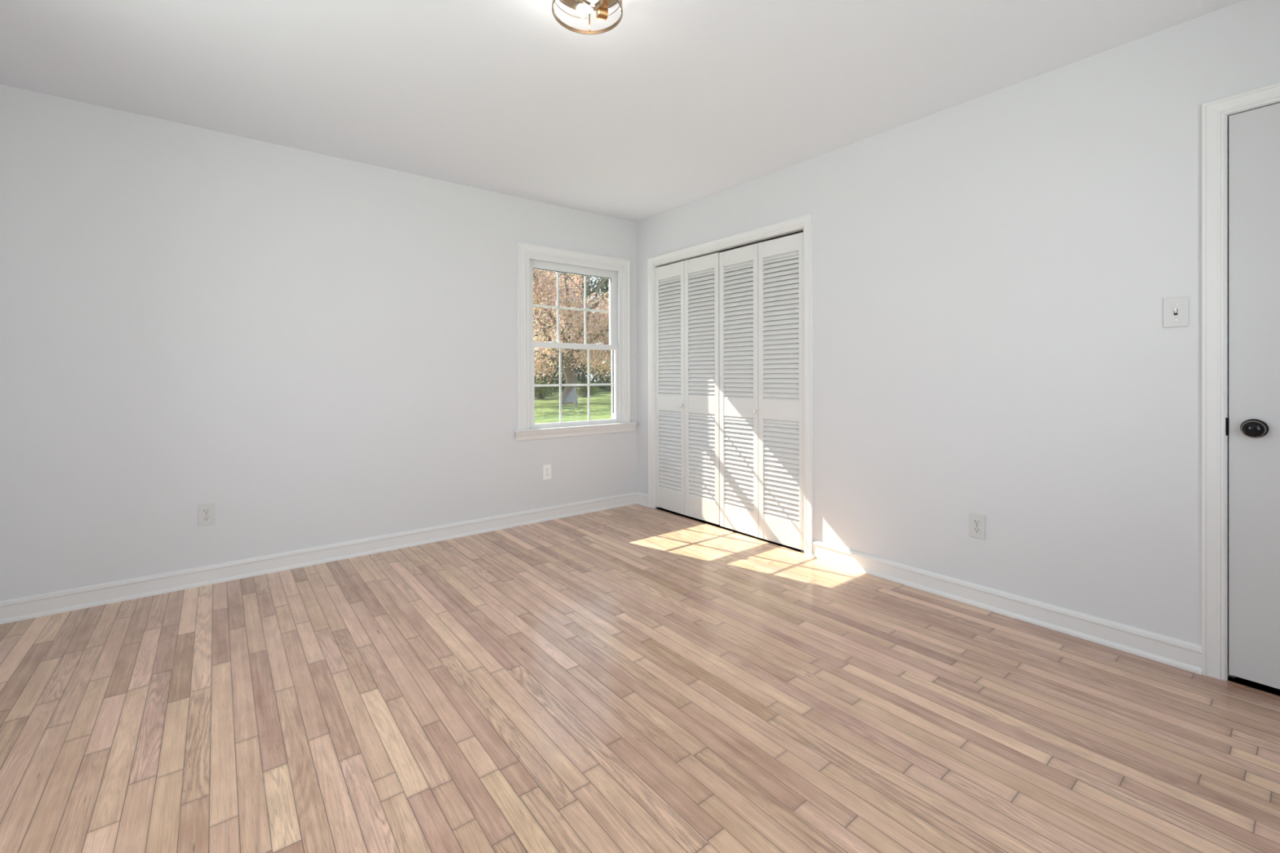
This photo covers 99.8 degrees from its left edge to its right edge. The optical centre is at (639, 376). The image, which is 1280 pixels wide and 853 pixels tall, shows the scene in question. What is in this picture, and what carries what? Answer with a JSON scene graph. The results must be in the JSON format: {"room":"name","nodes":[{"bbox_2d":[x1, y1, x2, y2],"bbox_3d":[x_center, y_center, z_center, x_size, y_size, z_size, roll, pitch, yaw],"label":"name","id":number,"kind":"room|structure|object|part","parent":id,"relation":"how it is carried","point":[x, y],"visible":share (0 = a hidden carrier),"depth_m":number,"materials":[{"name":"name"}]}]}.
{"room":"empty bedroom","nodes":[
{"label":"empty bedroom","id":0,"kind":"room"},
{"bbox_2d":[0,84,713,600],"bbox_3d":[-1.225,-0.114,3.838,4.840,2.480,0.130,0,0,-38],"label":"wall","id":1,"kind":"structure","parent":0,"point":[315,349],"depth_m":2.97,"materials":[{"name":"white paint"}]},
{"bbox_2d":[197,502,214,526],"bbox_3d":[-2.322,0.740,2.888,0.070,0.114,0.009,0,0,-38],"label":"wall outlet","id":2,"kind":"object","parent":1,"relation":"attached to","point":[206,512],"visible":1,"depth_m":2.89,"materials":[{"name":"white plastic"}]},
{"bbox_2d":[202,515,210,521],"bbox_3d":[-2.320,0.759,2.886,0.034,0.028,0.002,0,0,-38],"label":"receptacle","id":3,"kind":"object","parent":2,"relation":"attached to","point":[205,518],"depth_m":2.89,"materials":[{"name":"white plastic"}]},
{"bbox_2d":[202,508,210,514],"bbox_3d":[-2.320,0.720,2.886,0.034,0.028,0.002,0,0,-38],"label":"receptacle","id":4,"kind":"object","parent":2,"relation":"attached to","point":[205,511],"depth_m":2.89,"materials":[{"name":"white plastic"}]},
{"bbox_2d":[0,491,636,624],"bbox_3d":[-1.497,1.058,3.529,3.760,0.101,0.021,0,0,-38],"label":"baseboard","id":5,"kind":"structure","parent":1,"relation":"attached to","point":[27,607],"depth_m":3.05,"materials":[{"name":"white wood"}]},
{"bbox_2d":[542,464,551,479],"bbox_3d":[-0.715,0.735,4.151,0.070,0.114,0.009,0,0,-38],"label":"wall outlet","id":6,"kind":"object","parent":1,"relation":"attached to","point":[546,468],"visible":1,"depth_m":4.15,"materials":[{"name":"white plastic"}]},
{"bbox_2d":[515,241,637,440],"bbox_3d":[-0.533,-0.263,4.373,1.130,1.475,0.204,0,0,-38],"label":"window","id":7,"kind":"structure","parent":1,"relation":"in","point":[530,257],"depth_m":4.30,"materials":[{"name":"white wood"}]},
{"bbox_3d":[-0.545,-0.569,4.374,0.864,0.684,0.028,0,0,-38],"label":"sash","id":8,"kind":"part","parent":7,"relation":"part of","materials":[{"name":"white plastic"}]},
{"bbox_3d":[-0.522,0.067,4.349,0.864,0.671,0.028,0,0,-38],"label":"sash","id":9,"kind":"part","parent":7,"relation":"part of","materials":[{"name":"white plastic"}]},
{"bbox_3d":[-0.481,0.434,4.312,1.130,0.081,0.044,0,0,-38],"label":"sill","id":10,"kind":"part","parent":7,"relation":"part of","materials":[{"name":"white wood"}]},
{"bbox_2d":[0,0,1244,222],"bbox_3d":[0.194,-1.413,2.129,4.970,0.160,4.570,0,0,-38],"label":"ceiling","id":11,"kind":"structure","parent":0,"point":[680,103],"depth_m":2.35,"materials":[{"name":"white paint"}]},
{"bbox_2d":[551,0,622,34],"bbox_3d":[-0.179,-1.286,1.836,0.240,0.090,0.240,0,0,0],"label":"ceiling light","id":12,"kind":"object","parent":11,"relation":"attached to","point":[601,7],"visible":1,"depth_m":1.89,"materials":[{"name":"gold metal"}]},
{"bbox_3d":[-0.183,-1.287,1.952,0.005,0.083,0.005,0,0,0],"label":"cage rod","id":13,"kind":"part","parent":12,"relation":"part of","materials":[{"name":"gold metal"}]},
{"bbox_2d":[595,1,608,20],"bbox_3d":[-0.133,-1.286,1.888,0.036,0.063,0.035,0,0,-20],"label":"bulb socket","id":14,"kind":"object","parent":12,"relation":"attached to","point":[602,13],"depth_m":1.88,"materials":[{"name":"gold metal"}]},
{"bbox_2d":[0,503,1279,852],"bbox_3d":[0.151,1.187,2.096,4.840,0.160,4.570,0,0,-38],"label":"floor","id":15,"kind":"structure","parent":0,"point":[633,678],"depth_m":1.75,"materials":[{"name":"brown wood"}]},
{"bbox_2d":[712,257,799,393],"bbox_3d":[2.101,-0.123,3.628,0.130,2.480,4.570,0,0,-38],"label":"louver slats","id":16,"kind":"structure","parent":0,"point":[794,258],"depth_m":4.76,"materials":[{"name":"white paint"}]},
{"bbox_2d":[635,0,1279,695],"bbox_3d":[1.354,-0.119,3.041,0.130,2.480,4.310,0,0,-38],"label":"wall","id":17,"kind":"structure","parent":0,"point":[993,273],"depth_m":2.44,"materials":[{"name":"white paint"}]},
{"bbox_2d":[655,252,719,524],"bbox_3d":[0.350,0.088,4.230,0.063,1.997,0.723,0,0,-38],"label":"door","id":18,"kind":"structure","parent":17,"relation":"in","point":[687,421],"depth_m":4.20,"materials":[{"name":"white wood"}]},
{"bbox_3d":[0.249,0.088,4.382,0.028,1.997,0.360,0,0,-37],"label":"panel","id":19,"kind":"part","parent":18,"relation":"part of","materials":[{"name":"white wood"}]},
{"bbox_3d":[0.473,0.088,4.097,0.028,1.997,0.360,0,0,-39],"label":"panel","id":20,"kind":"part","parent":18,"relation":"part of","materials":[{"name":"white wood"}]},
{"bbox_2d":[655,228,803,266],"bbox_3d":[0.589,-0.923,3.947,0.026,0.008,1.457,0,0,-38],"label":"trim","id":21,"kind":"structure","parent":17,"relation":"attached to","point":[802,229],"depth_m":3.82,"materials":[{"name":"white wood"}]},
{"bbox_2d":[647,213,813,556],"bbox_3d":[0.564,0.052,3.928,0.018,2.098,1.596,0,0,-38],"label":"trim","id":22,"kind":"structure","parent":17,"relation":"attached to","point":[806,221],"depth_m":3.34,"materials":[{"name":"white wood"}]},
{"bbox_2d":[719,232,804,552],"bbox_3d":[0.803,0.098,3.654,0.063,2.006,0.728,0,0,-38],"label":"door","id":23,"kind":"structure","parent":17,"relation":"in","point":[762,421],"depth_m":3.63,"materials":[{"name":"white wood"}]},
{"bbox_3d":[0.701,0.093,3.808,0.028,1.997,0.360,0,0,-37],"label":"panel","id":24,"kind":"part","parent":23,"relation":"part of","materials":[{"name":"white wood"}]},
{"bbox_3d":[0.776,0.230,3.663,0.031,0.035,0.035,0,0,-37],"label":"knob","id":25,"kind":"part","parent":23,"relation":"part of","materials":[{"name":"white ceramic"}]},
{"bbox_3d":[0.925,0.093,3.522,0.028,1.997,0.360,0,0,-39],"label":"panel","id":26,"kind":"part","parent":23,"relation":"part of","materials":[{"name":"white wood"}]},
{"bbox_2d":[636,491,1201,675],"bbox_3d":[1.025,1.050,3.345,0.021,0.101,3.426,0,0,-38],"label":"baseboard","id":27,"kind":"structure","parent":17,"relation":"attached to","point":[1186,655],"depth_m":2.43,"materials":[{"name":"white wood"}]},
{"bbox_2d":[968,512,985,539],"bbox_3d":[1.622,0.719,2.595,0.009,0.114,0.070,0,0,-38],"label":"wall outlet","id":28,"kind":"object","parent":17,"relation":"attached to","point":[976,522],"visible":1,"depth_m":2.59,"materials":[{"name":"white plastic"}]},
{"bbox_2d":[973,527,981,533],"bbox_3d":[1.619,0.739,2.593,0.002,0.028,0.034,0,0,-38],"label":"receptacle","id":29,"kind":"object","parent":28,"relation":"attached to","point":[975,530],"depth_m":2.59,"materials":[{"name":"white plastic"}]},
{"bbox_2d":[973,519,981,525],"bbox_3d":[1.619,0.700,2.592,0.002,0.028,0.034,0,0,-38],"label":"receptacle","id":30,"kind":"object","parent":28,"relation":"attached to","point":[975,522],"depth_m":2.59,"materials":[{"name":"white plastic"}]},
{"bbox_2d":[1163,296,1188,327],"bbox_3d":[2.037,-0.246,2.051,0.019,0.114,0.070,0,0,-38],"label":"light switch","id":31,"kind":"object","parent":17,"relation":"attached to","point":[1175,309],"visible":1,"depth_m":2.05,"materials":[{"name":"white plastic"}]},
{"bbox_2d":[1201,82,1279,680],"bbox_3d":[2.417,0.075,1.684,0.137,2.052,0.791,0,0,-38],"label":"trim","id":32,"kind":"structure","parent":17,"relation":"attached to","point":[1227,674],"depth_m":1.95,"materials":[{"name":"white wood"}]},
{"bbox_3d":[2.129,0.180,1.956,0.019,0.064,0.007,0,0,-38],"label":"strike plate","id":33,"kind":"part","parent":32,"relation":"part of","materials":[{"name":"black metal"}]},
{"bbox_2d":[1227,102,1279,688],"bbox_3d":[2.361,0.069,1.642,0.094,2.022,0.777,0,0,-38],"label":"door","id":34,"kind":"structure","parent":17,"relation":"in","point":[1254,135],"depth_m":1.90,"materials":[{"name":"white wood"}]},
{"bbox_3d":[2.146,0.183,1.886,0.058,0.067,0.067,0,0,-38],"label":"knob","id":35,"kind":"part","parent":34,"relation":"part of","materials":[{"name":"black metal"}]},
{"label":"outside","id":36,"kind":"structure","parent":0,"visible":0},
{"bbox_2d":[534,383,611,423],"bbox_3d":[-2.840,1.308,40.645,100.000,0.199,120.000,0,0,-38],"label":"lawn","id":37,"kind":"structure","parent":36,"point":[546,409],"depth_m":22.75,"materials":[{"name":"green plant"}]},
{"bbox_2d":[534,373,551,384],"bbox_3d":[-9.567,0.442,48.034,3.697,1.876,3.422,0,0,24],"label":"shrub","id":38,"kind":"object","parent":37,"relation":"on","point":[538,380],"visible":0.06,"depth_m":48.03,"materials":[{"name":"green plant"}]},
{"bbox_2d":[533,269,560,387],"bbox_3d":[-12.155,-11.091,64.896,9.234,27.630,8.457,0,0,-39],"label":"autumn tree","id":39,"kind":"object","parent":37,"relation":"on","point":[540,329],"visible":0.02,"depth_m":63.70,"materials":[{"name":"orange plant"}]},
{"bbox_2d":[534,377,559,398],"bbox_3d":[-6.023,0.709,33.084,2.688,1.365,2.489,0,0,-38],"label":"shrub","id":40,"kind":"object","parent":37,"relation":"on","point":[540,391],"visible":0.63,"depth_m":32.79,"materials":[{"name":"green plant"}]},
{"bbox_2d":[533,314,581,378],"bbox_3d":[-11.978,-3.211,41.456,10.703,9.536,11.675,0,0,44],"label":"tree","id":41,"kind":"object","parent":37,"relation":"on","point":[534,314],"visible":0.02,"depth_m":41.59,"materials":[{"name":"green plant"}]},
{"bbox_2d":[550,373,587,390],"bbox_3d":[-6.397,0.430,48.554,3.422,1.876,3.697,0,0,-23],"label":"shrub","id":42,"kind":"object","parent":37,"relation":"on","point":[563,382],"visible":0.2,"depth_m":48.01,"materials":[{"name":"green plant"}]},
{"bbox_2d":[562,388,577,404],"bbox_3d":[-3.297,0.962,25.503,0.660,0.820,0.560,0,0,0],"label":"bench","id":43,"kind":"object","parent":37,"relation":"on","point":[571,397],"visible":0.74,"depth_m":25.22,"materials":[{"name":"grey wood"}]},
{"bbox_2d":[537,272,605,390],"bbox_3d":[-6.573,-8.605,53.964,6.765,22.104,7.387,0,0,17],"label":"autumn tree","id":44,"kind":"object","parent":37,"relation":"on","point":[582,378],"visible":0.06,"depth_m":53.38,"materials":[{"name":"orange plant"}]},
{"bbox_2d":[533,269,611,404],"bbox_3d":[-4.266,-4.622,27.980,17.442,12.344,16.445,0,0,-20],"label":"autumn tree","id":45,"kind":"object","parent":37,"relation":"on","point":[571,335],"visible":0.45,"depth_m":26.63,"materials":[{"name":"orange plant"}]},
{"bbox_2d":[576,381,600,397],"bbox_3d":[-3.657,0.775,34.948,2.352,1.194,2.178,0,0,-7],"label":"shrub","id":46,"kind":"object","parent":37,"relation":"on","point":[579,388],"visible":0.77,"depth_m":34.75,"materials":[{"name":"green plant"}]},
{"bbox_2d":[581,301,611,377],"bbox_3d":[-0.671,-2.813,40.323,10.317,8.810,9.995,0,0,-38],"label":"tree","id":47,"kind":"object","parent":37,"relation":"on","point":[608,301],"visible":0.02,"depth_m":39.57,"materials":[{"name":"green plant"}]},
{"bbox_2d":[582,276,611,386],"bbox_3d":[-3.005,-11.119,65.070,9.234,27.630,8.457,0,0,32],"label":"autumn tree","id":48,"kind":"object","parent":37,"relation":"on","point":[605,284],"visible":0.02,"depth_m":64.03,"materials":[{"name":"orange plant"}]},
{"bbox_2d":[592,371,611,391],"bbox_3d":[-2.663,0.421,47.903,3.422,1.876,3.697,0,0,8],"label":"shrub","id":49,"kind":"object","parent":37,"relation":"on","point":[602,387],"visible":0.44,"depth_m":47.72,"materials":[{"name":"green plant"}]}
]}

